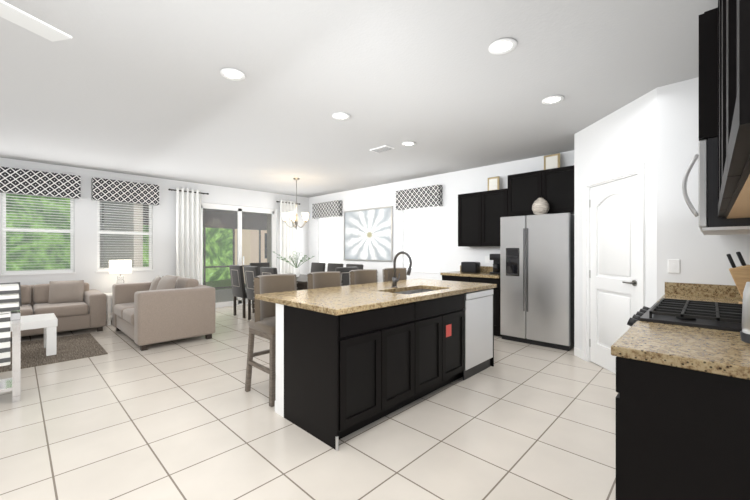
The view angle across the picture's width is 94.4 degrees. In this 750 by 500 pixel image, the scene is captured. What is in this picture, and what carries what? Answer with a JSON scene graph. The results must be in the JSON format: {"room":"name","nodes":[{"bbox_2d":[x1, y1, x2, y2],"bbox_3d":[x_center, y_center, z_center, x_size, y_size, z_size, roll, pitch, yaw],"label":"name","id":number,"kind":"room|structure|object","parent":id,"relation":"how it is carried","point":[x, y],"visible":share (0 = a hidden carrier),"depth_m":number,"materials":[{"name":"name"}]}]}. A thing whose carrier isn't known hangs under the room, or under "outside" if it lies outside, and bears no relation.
{"room":"open-plan kitchen","nodes":[
{"label":"open-plan kitchen","id":0,"kind":"room"},
{"bbox_2d":[0,158,307,311],"bbox_3d":[-4.928,-0.070,6.427,0.120,2.740,9.040,0,0,44],"label":"wall","id":1,"kind":"structure","parent":0,"point":[85,209],"depth_m":6.85,"materials":[{"name":"white paint"}]},
{"bbox_2d":[0,193,75,275],"bbox_3d":[-5.555,-0.306,5.753,0.135,1.423,0.900,0,0,44],"label":"window","id":2,"kind":"structure","parent":1,"relation":"in","point":[70,270],"depth_m":5.72,"materials":[{"name":"white plastic"}]},
{"bbox_2d":[0,167,80,198],"bbox_3d":[-5.483,-1.085,5.671,0.127,0.390,1.020,0,0,44],"label":"valance","id":3,"kind":"object","parent":1,"relation":"attached to","point":[28,182],"visible":1,"depth_m":5.63,"materials":[{"name":"fabric"}]},
{"bbox_2d":[96,201,153,272],"bbox_3d":[-4.739,-0.306,6.599,0.135,1.423,0.910,0,0,44],"label":"window","id":4,"kind":"structure","parent":1,"relation":"in","point":[135,268],"depth_m":6.60,"materials":[{"name":"white plastic"}]},
{"bbox_2d":[91,177,158,204],"bbox_3d":[-4.660,-1.085,6.523,0.127,0.390,1.030,0,0,44],"label":"valance","id":5,"kind":"object","parent":1,"relation":"attached to","point":[109,190],"visible":1,"depth_m":6.44,"materials":[{"name":"fabric"}]},
{"bbox_2d":[168,187,208,284],"bbox_3d":[-3.905,0.005,7.288,0.153,2.560,0.778,0,0,44],"label":"door curtain","id":6,"kind":"object","parent":1,"relation":"attached to","point":[188,233],"depth_m":7.24,"materials":[{"name":"white fabric"}]},
{"bbox_2d":[201,202,275,307],"bbox_3d":[-3.199,0.131,8.219,0.100,2.338,1.896,0,0,44],"label":"sliding door","id":7,"kind":"structure","parent":1,"relation":"in","point":[239,210],"depth_m":8.19,"materials":[{"name":"white plastic"}]},
{"bbox_2d":[276,200,299,273],"bbox_3d":[-2.251,0.005,9.000,0.153,2.560,0.698,0,0,44],"label":"door curtain","id":8,"kind":"object","parent":1,"relation":"attached to","point":[287,234],"depth_m":8.94,"materials":[{"name":"white fabric"}]},
{"bbox_2d":[0,304,617,499],"bbox_3d":[-1.893,1.350,3.496,8.560,0.100,9.040,0,0,44],"label":"floor","id":9,"kind":"structure","parent":0,"point":[127,418],"depth_m":2.45,"materials":[{"name":"tile"}]},
{"bbox_2d":[0,310,20,402],"bbox_3d":[-3.639,0.920,2.631,0.350,0.760,1.330,0,0,44],"label":"console table","id":10,"kind":"object","parent":9,"relation":"on","point":[13,384],"visible":0.94,"depth_m":2.97,"materials":[{"name":"white lacquer"}]},
{"bbox_2d":[0,284,19,365],"bbox_3d":[-3.288,0.639,2.943,0.341,0.662,0.386,0,0,44],"label":"throw","id":11,"kind":"object","parent":10,"relation":"on","point":[9,298],"visible":1,"depth_m":2.92,"materials":[{"name":"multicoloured fabric"}]},
{"bbox_2d":[0,280,105,337],"bbox_3d":[-5.442,0.893,5.075,0.970,0.814,2.300,0,0,44],"label":"sofa","id":12,"kind":"object","parent":9,"relation":"on","point":[74,304],"visible":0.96,"depth_m":5.44,"materials":[{"name":"brown fabric"}]},
{"bbox_2d":[0,333,107,371],"bbox_3d":[-4.928,1.294,3.786,1.510,0.012,3.000,0,0,44],"label":"rug","id":13,"kind":"object","parent":9,"relation":"on","point":[69,348],"visible":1,"depth_m":4.40,"materials":[{"name":"grey carpet"}]},
{"bbox_2d":[10,313,57,355],"bbox_3d":[-4.342,1.068,4.256,0.600,0.436,0.630,0,0,44],"label":"coffee table","id":14,"kind":"object","parent":13,"relation":"on","point":[48,322],"visible":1,"depth_m":4.24,"materials":[{"name":"white paint"}]},
{"bbox_2d":[104,293,111,324],"bbox_3d":[-4.608,1.040,6.285,0.440,0.520,0.440,0,0,44],"label":"side table","id":15,"kind":"object","parent":9,"relation":"on","point":[108,308],"visible":0.19,"depth_m":5.99,"materials":[{"name":"white paint"}]},
{"bbox_2d":[109,260,131,283],"bbox_3d":[-4.608,0.481,6.285,0.330,0.593,0.330,0,0,44],"label":"table lamp","id":16,"kind":"object","parent":15,"relation":"on","point":[119,266],"visible":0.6,"depth_m":6.17,"materials":[{"name":"white fabric"}]},
{"bbox_2d":[112,275,215,350],"bbox_3d":[-3.297,0.849,5.346,1.730,0.902,0.990,0,0,44],"label":"sofa","id":17,"kind":"object","parent":9,"relation":"on","point":[158,309],"visible":1,"depth_m":4.83,"materials":[{"name":"beige fabric"}]},
{"bbox_2d":[229,265,253,317],"bbox_3d":[-2.529,0.796,6.882,0.470,1.008,0.542,0,0,44],"label":"dining chair","id":18,"kind":"object","parent":9,"relation":"on","point":[237,280],"visible":0.79,"depth_m":6.65,"materials":[{"name":"brown wood"}]},
{"bbox_2d":[243,266,258,319],"bbox_3d":[-2.083,0.796,6.452,0.470,1.008,0.542,0,0,44],"label":"dining chair","id":19,"kind":"object","parent":9,"relation":"on","point":[251,273],"visible":0.48,"depth_m":6.32,"materials":[{"name":"brown wood"}]},
{"bbox_2d":[250,262,269,307],"bbox_3d":[-2.497,0.796,7.860,0.542,1.008,0.470,0,0,44],"label":"dining chair","id":20,"kind":"object","parent":9,"relation":"on","point":[266,264],"visible":0.12,"depth_m":7.97,"materials":[{"name":"grey fabric"}]},
{"bbox_2d":[260,267,276,274],"bbox_3d":[-1.637,0.796,6.021,0.470,1.008,0.542,0,0,44],"label":"dining chair","id":21,"kind":"object","parent":9,"relation":"on","point":[267,270],"visible":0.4,"depth_m":5.81,"materials":[{"name":"grey fabric"}]},
{"bbox_2d":[245,274,297,406],"bbox_3d":[-0.864,0.770,3.212,0.495,1.064,0.490,0,0,44],"label":"bar stool","id":22,"kind":"object","parent":9,"relation":"on","point":[262,324],"visible":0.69,"depth_m":3.17,"materials":[{"name":"beige fabric"}]},
{"bbox_2d":[288,273,307,289],"bbox_3d":[-1.579,0.920,6.974,2.000,0.760,1.000,0,0,44],"label":"dining table","id":23,"kind":"object","parent":9,"relation":"on","point":[302,281],"visible":0.1,"depth_m":6.12,"materials":[{"name":"brown wood"}]},
{"bbox_2d":[277,251,313,276],"bbox_3d":[-1.499,0.277,6.976,0.851,0.523,0.867,0,0,44],"label":"centerpiece plant","id":24,"kind":"object","parent":23,"relation":"on","point":[296,270],"visible":0.98,"depth_m":6.93,"materials":[{"name":"green plant"}]},
{"bbox_2d":[297,262,325,289],"bbox_3d":[-1.477,0.796,7.885,0.470,1.008,0.542,0,0,44],"label":"dining chair","id":25,"kind":"object","parent":9,"relation":"on","point":[317,267],"visible":0.17,"depth_m":7.97,"materials":[{"name":"brown wood"}]},
{"bbox_2d":[307,271,341,288],"bbox_3d":[-0.461,0.770,3.629,0.495,1.064,0.490,0,0,44],"label":"bar stool","id":26,"kind":"object","parent":9,"relation":"on","point":[315,280],"visible":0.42,"depth_m":3.79,"materials":[{"name":"brown fabric"}]},
{"bbox_2d":[327,263,342,271],"bbox_3d":[-1.031,0.796,7.455,0.470,1.008,0.542,0,0,44],"label":"dining chair","id":27,"kind":"object","parent":9,"relation":"on","point":[332,266],"visible":0.19,"depth_m":7.62,"materials":[{"name":"black leather"}]},
{"bbox_2d":[335,267,357,285],"bbox_3d":[-0.647,0.796,6.102,0.542,1.008,0.470,0,0,44],"label":"dining chair","id":28,"kind":"object","parent":9,"relation":"on","point":[344,271],"visible":0.21,"depth_m":5.88,"materials":[{"name":"black leather"}]},
{"bbox_2d":[346,264,362,269],"bbox_3d":[-0.585,0.796,7.024,0.470,1.008,0.542,0,0,44],"label":"dining chair","id":29,"kind":"object","parent":9,"relation":"on","point":[360,266],"visible":0.1,"depth_m":7.10,"materials":[{"name":"black leather"}]},
{"bbox_2d":[349,269,377,284],"bbox_3d":[-0.058,0.770,4.046,0.495,1.064,0.490,0,0,44],"label":"bar stool","id":30,"kind":"object","parent":9,"relation":"on","point":[362,276],"visible":0.17,"depth_m":4.22,"materials":[{"name":"brown fabric"}]},
{"bbox_2d":[275,287,494,450],"bbox_3d":[0.264,0.860,3.331,0.783,0.880,2.273,0,0,44],"label":"kitchen island","id":31,"kind":"object","parent":9,"relation":"on","point":[350,359],"depth_m":2.63,"materials":[{"name":"black wood"}]},
{"bbox_2d":[255,279,496,314],"bbox_3d":[0.167,0.400,3.423,1.084,0.040,2.315,0,0,44],"label":"island countertop","id":32,"kind":"structure","parent":31,"relation":"on","point":[347,300],"depth_m":2.90,"materials":[{"name":"beige stone"}]},
{"bbox_2d":[382,268,406,281],"bbox_3d":[0.338,0.770,4.456,0.495,1.064,0.490,0,0,44],"label":"bar stool","id":33,"kind":"object","parent":9,"relation":"on","point":[387,274],"visible":0.17,"depth_m":4.62,"materials":[{"name":"brown fabric"}]},
{"bbox_2d":[440,265,501,336],"bbox_3d":[1.686,0.790,5.694,1.015,1.020,0.655,0,0,44],"label":"base cabinet","id":34,"kind":"object","parent":9,"relation":"on","point":[483,276],"visible":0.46,"depth_m":5.33,"materials":[{"name":"black wood"}]},
{"bbox_2d":[461,262,479,272],"bbox_3d":[1.609,0.288,5.794,0.305,0.182,0.170,0,0,44],"label":"toaster","id":35,"kind":"object","parent":34,"relation":"on","point":[470,267],"visible":1,"depth_m":5.72,"materials":[{"name":"black plastic"}]},
{"bbox_2d":[489,254,499,273],"bbox_3d":[1.951,0.220,5.511,0.190,0.319,0.200,0,0,44],"label":"coffee maker","id":36,"kind":"object","parent":34,"relation":"on","point":[495,258],"visible":0.54,"depth_m":5.45,"materials":[{"name":"black plastic"}]},
{"bbox_2d":[500,212,573,350],"bbox_3d":[2.379,0.410,4.976,0.910,1.780,0.676,0,0,44],"label":"refrigerator","id":37,"kind":"object","parent":9,"relation":"on","point":[536,279],"visible":0.98,"depth_m":4.68,"materials":[{"name":"silver metal"}]},
{"bbox_2d":[532,198,548,214],"bbox_3d":[2.306,-0.602,4.835,0.220,0.240,0.220,0,0,44],"label":"vase","id":38,"kind":"object","parent":37,"relation":"on","point":[540,205],"visible":0.85,"depth_m":4.76,"materials":[{"name":"white ceramic"}]},
{"bbox_2d":[616,358,749,499],"bbox_3d":[1.420,0.860,1.405,0.642,0.880,0.662,0,0,44],"label":"base cabinet","id":39,"kind":"object","parent":9,"relation":"on","point":[683,414],"depth_m":1.25,"materials":[{"name":"black wood"}]},
{"bbox_2d":[611,321,749,381],"bbox_3d":[1.409,0.400,1.401,0.652,0.040,0.682,0,0,44],"label":"countertop","id":40,"kind":"structure","parent":39,"relation":"on","point":[723,353],"depth_m":1.35,"materials":[{"name":"beige stone"}]},
{"bbox_2d":[740,282,749,343],"bbox_3d":[1.579,0.233,1.383,0.170,0.292,0.226,0,0,44],"label":"kettle","id":41,"kind":"object","parent":40,"relation":"on","point":[745,334],"visible":1,"depth_m":1.43,"materials":[{"name":"silver plastic"}]},
{"bbox_2d":[656,294,742,303],"bbox_3d":[2.473,0.400,2.503,0.652,0.040,0.854,0,0,44],"label":"countertop","id":42,"kind":"structure","parent":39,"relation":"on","point":[696,297],"depth_m":2.72,"materials":[{"name":"beige stone"}]},
{"bbox_2d":[727,252,749,303],"bbox_3d":[2.558,0.195,2.395,0.188,0.368,0.110,0,0,44],"label":"knife block","id":43,"kind":"object","parent":42,"relation":"on","point":[740,276],"visible":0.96,"depth_m":2.38,"materials":[{"name":"brown wood"}]},
{"bbox_2d":[627,298,741,331],"bbox_3d":[1.891,0.795,1.941,0.709,0.970,0.754,0,0,44],"label":"range","id":44,"kind":"object","parent":9,"relation":"on","point":[712,315],"visible":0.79,"depth_m":1.85,"materials":[{"name":"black metal"}]},
{"bbox_2d":[0,0,717,197],"bbox_3d":[-1.893,-1.490,3.496,8.560,0.100,9.040,0,0,44],"label":"ceiling","id":45,"kind":"structure","parent":0,"point":[146,88],"depth_m":2.98,"materials":[{"name":"grey paint"}]},
{"bbox_2d":[0,0,71,41],"bbox_3d":[-1.944,-1.257,1.265,1.304,0.364,1.307,0,0,44],"label":"ceiling fan","id":46,"kind":"object","parent":45,"relation":"hanging from","point":[19,17],"visible":1,"depth_m":1.76,"materials":[{"name":"white"}]},
{"bbox_2d":[220,68,244,80],"bbox_3d":[-1.160,-1.433,2.830,0.189,0.012,0.189,0,0,35],"label":"recessed light","id":47,"kind":"object","parent":45,"relation":"in","point":[229,73],"depth_m":2.83,"materials":[{"name":"white plastic"}]},
{"bbox_2d":[282,178,308,228],"bbox_3d":[-1.564,-0.928,6.988,0.558,1.021,0.540,0,0,44],"label":"chandelier","id":48,"kind":"object","parent":45,"relation":"hanging from","point":[293,216],"visible":1,"depth_m":6.91,"materials":[{"name":"white glass"}]},
{"bbox_2d":[332,113,349,119],"bbox_3d":[-0.362,-1.433,3.714,0.189,0.012,0.189,0,0,38],"label":"recessed light","id":49,"kind":"object","parent":45,"relation":"in","point":[340,116],"depth_m":3.71,"materials":[{"name":"white plastic"}]},
{"bbox_2d":[369,145,394,152],"bbox_3d":[0.098,-1.431,4.938,0.320,0.015,0.180,0,0,44],"label":"ceiling vent","id":50,"kind":"object","parent":45,"relation":"in","point":[382,149],"visible":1,"depth_m":4.92,"materials":[{"name":"white metal"}]},
{"bbox_2d":[402,141,415,145],"bbox_3d":[0.456,-1.433,4.676,0.189,0.012,0.189,0,0,38],"label":"recessed light","id":51,"kind":"object","parent":45,"relation":"in","point":[409,143],"depth_m":4.68,"materials":[{"name":"white plastic"}]},
{"bbox_2d":[488,38,516,54],"bbox_3d":[0.898,-1.433,2.441,0.189,0.012,0.189,0,0,38],"label":"recessed light","id":52,"kind":"object","parent":45,"relation":"in","point":[502,46],"depth_m":2.44,"materials":[{"name":"white plastic"}]},
{"bbox_2d":[542,95,563,104],"bbox_3d":[1.696,-1.433,3.311,0.189,0.012,0.189,0,0,35],"label":"recessed light","id":53,"kind":"object","parent":45,"relation":"in","point":[557,98],"depth_m":3.31,"materials":[{"name":"white plastic"}]},
{"bbox_2d":[308,151,567,281],"bbox_3d":[0.695,-0.070,7.197,6.840,2.740,0.120,0,0,44],"label":"wall","id":54,"kind":"structure","parent":0,"point":[472,180],"depth_m":6.57,"materials":[{"name":"white paint"}]},
{"bbox_2d":[312,200,341,218],"bbox_3d":[-1.235,-1.025,8.885,1.080,0.390,0.127,0,0,44],"label":"valance","id":55,"kind":"object","parent":54,"relation":"attached to","point":[329,209],"visible":1,"depth_m":8.76,"materials":[{"name":"fabric"}]},
{"bbox_2d":[319,217,339,266],"bbox_3d":[-1.159,-0.277,8.963,0.960,1.443,0.135,0,0,44],"label":"window","id":56,"kind":"structure","parent":54,"relation":"in","point":[332,239],"depth_m":8.95,"materials":[{"name":"white plastic"}]},
{"bbox_2d":[344,206,392,261],"bbox_3d":[-0.189,-0.345,7.938,1.560,1.190,0.035,0,0,44],"label":"canvas art","id":57,"kind":"object","parent":54,"relation":"attached to","point":[368,234],"visible":1,"depth_m":7.87,"materials":[{"name":"multicoloured fabric"}]},
{"bbox_2d":[396,185,442,209],"bbox_3d":[0.851,-1.025,6.870,1.060,0.390,0.127,0,0,44],"label":"valance","id":58,"kind":"object","parent":54,"relation":"attached to","point":[423,197],"visible":1,"depth_m":6.77,"materials":[{"name":"fabric"}]},
{"bbox_2d":[404,206,440,273],"bbox_3d":[0.931,-0.277,6.945,0.950,1.443,0.135,0,0,44],"label":"window","id":59,"kind":"structure","parent":54,"relation":"in","point":[420,235],"depth_m":6.90,"materials":[{"name":"white plastic"}]},
{"bbox_2d":[458,165,573,246],"bbox_3d":[2.203,-0.605,5.408,1.855,1.090,0.351,0,0,44],"label":"upper cabinet","id":60,"kind":"object","parent":54,"relation":"attached to","point":[480,214],"visible":0.73,"depth_m":5.31,"materials":[{"name":"black wood"}]},
{"bbox_2d":[488,176,499,190],"bbox_3d":[1.937,-1.072,5.677,0.200,0.240,0.022,0,0,44],"label":"framed picture","id":61,"kind":"object","parent":60,"relation":"on","point":[493,183],"visible":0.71,"depth_m":5.66,"materials":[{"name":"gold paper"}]},
{"bbox_2d":[544,153,559,169],"bbox_3d":[2.577,-1.272,5.058,0.220,0.240,0.022,0,0,44],"label":"framed picture","id":62,"kind":"object","parent":60,"relation":"on","point":[551,161],"visible":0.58,"depth_m":5.04,"materials":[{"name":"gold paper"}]},
{"bbox_2d":[568,89,663,349],"bbox_3d":[2.608,-0.070,3.737,0.660,2.740,0.819,0,0,44],"label":"wall","id":63,"kind":"structure","parent":0,"point":[656,131],"depth_m":3.39,"materials":[{"name":"white paint"}]},
{"bbox_2d":[111,318,582,358],"bbox_3d":[-1.893,1.250,3.496,8.320,0.100,8.800,0,0,44],"label":"baseboard","id":64,"kind":"structure","parent":63,"relation":"attached to","point":[578,352],"depth_m":4.20,"materials":[{"name":"white wood"}]},
{"bbox_2d":[583,163,644,373],"bbox_3d":[2.533,0.247,3.664,0.152,2.105,0.910,0,0,-1],"label":"door","id":65,"kind":"structure","parent":63,"relation":"attached to","point":[613,252],"depth_m":3.69,"materials":[{"name":"white wood"}]},
{"bbox_2d":[699,8,714,146],"bbox_3d":[1.889,-0.852,1.722,0.408,0.615,0.437,0,0,44],"label":"upper cabinet","id":66,"kind":"object","parent":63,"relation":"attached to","point":[706,20],"depth_m":1.68,"materials":[{"name":"black wood"}]},
{"bbox_2d":[682,137,749,234],"bbox_3d":[1.976,-0.318,1.859,0.471,0.445,0.754,0,0,44],"label":"microwave","id":67,"kind":"object","parent":66,"relation":"attached to","point":[711,222],"visible":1,"depth_m":1.69,"materials":[{"name":"silver plastic"}]},
{"bbox_2d":[715,0,749,207],"bbox_3d":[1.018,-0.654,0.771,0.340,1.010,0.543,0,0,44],"label":"upper cabinet","id":68,"kind":"object","parent":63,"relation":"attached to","point":[741,196],"depth_m":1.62,"materials":[{"name":"black wood"}]},
{"bbox_2d":[718,204,749,215],"bbox_3d":[1.315,-0.654,1.078,0.340,1.010,0.544,0,0,44],"label":"upper cabinet","id":69,"kind":"object","parent":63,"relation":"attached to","point":[745,211],"depth_m":1.36,"materials":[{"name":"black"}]},
{"bbox_2d":[718,216,749,218],"bbox_3d":[1.591,-0.654,1.364,0.340,1.010,0.483,0,0,44],"label":"upper cabinet","id":70,"kind":"object","parent":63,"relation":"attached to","point":[728,217],"depth_m":1.57,"materials":[{"name":"black wood"}]},
{"bbox_2d":[719,0,749,191],"bbox_3d":[0.740,-0.654,0.484,0.340,1.010,0.485,0,0,44],"label":"upper cabinet","id":71,"kind":"object","parent":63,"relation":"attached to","point":[724,71],"depth_m":0.69,"materials":[{"name":"black wood"}]},
{"bbox_2d":[668,259,679,272],"bbox_3d":[2.578,0.140,2.993,0.080,0.120,0.010,0,0,44],"label":"switch plate","id":72,"kind":"object","parent":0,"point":[673,265],"depth_m":2.99,"materials":[{"name":"white plastic"}]},
{"bbox_2d":[665,282,741,297],"bbox_3d":[2.763,0.330,2.803,0.652,0.100,0.020,0,0,44],"label":"backsplash","id":73,"kind":"structure","parent":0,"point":[708,290],"depth_m":2.85,"materials":[{"name":"beige stone"}]},
{"label":"outside","id":74,"kind":"structure","parent":0,"visible":0},
{"bbox_2d":[6,194,339,289],"bbox_3d":[-15.806,-1.950,20.824,28.330,7.500,32.000,0,0,44],"label":"foliage","id":75,"kind":"object","parent":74,"point":[215,256],"depth_m":13.17,"materials":[{"name":"green plant"}]},
{"bbox_2d":[102,201,270,301],"bbox_3d":[-3.912,0.010,10.172,3.619,2.820,6.000,0,0,44],"label":"lanai","id":76,"kind":"object","parent":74,"point":[208,224],"depth_m":9.19,"materials":[{"name":"grey concrete"}]},
{"bbox_2d":[235,218,334,280],"bbox_3d":[-4.755,-0.210,18.145,2.250,3.580,5.100,0,0,44],"label":"neighbour","id":77,"kind":"structure","parent":74,"point":[249,241],"depth_m":16.30,"materials":[{"name":"beige paint"}]},
{"bbox_2d":[408,208,438,268],"bbox_3d":[2.408,-0.700,8.935,8.950,6.000,0.001,0,0,44],"label":"back glow","id":78,"kind":"structure","parent":74,"point":[424,245],"depth_m":9.87,"materials":[{"name":"white"}]}
]}

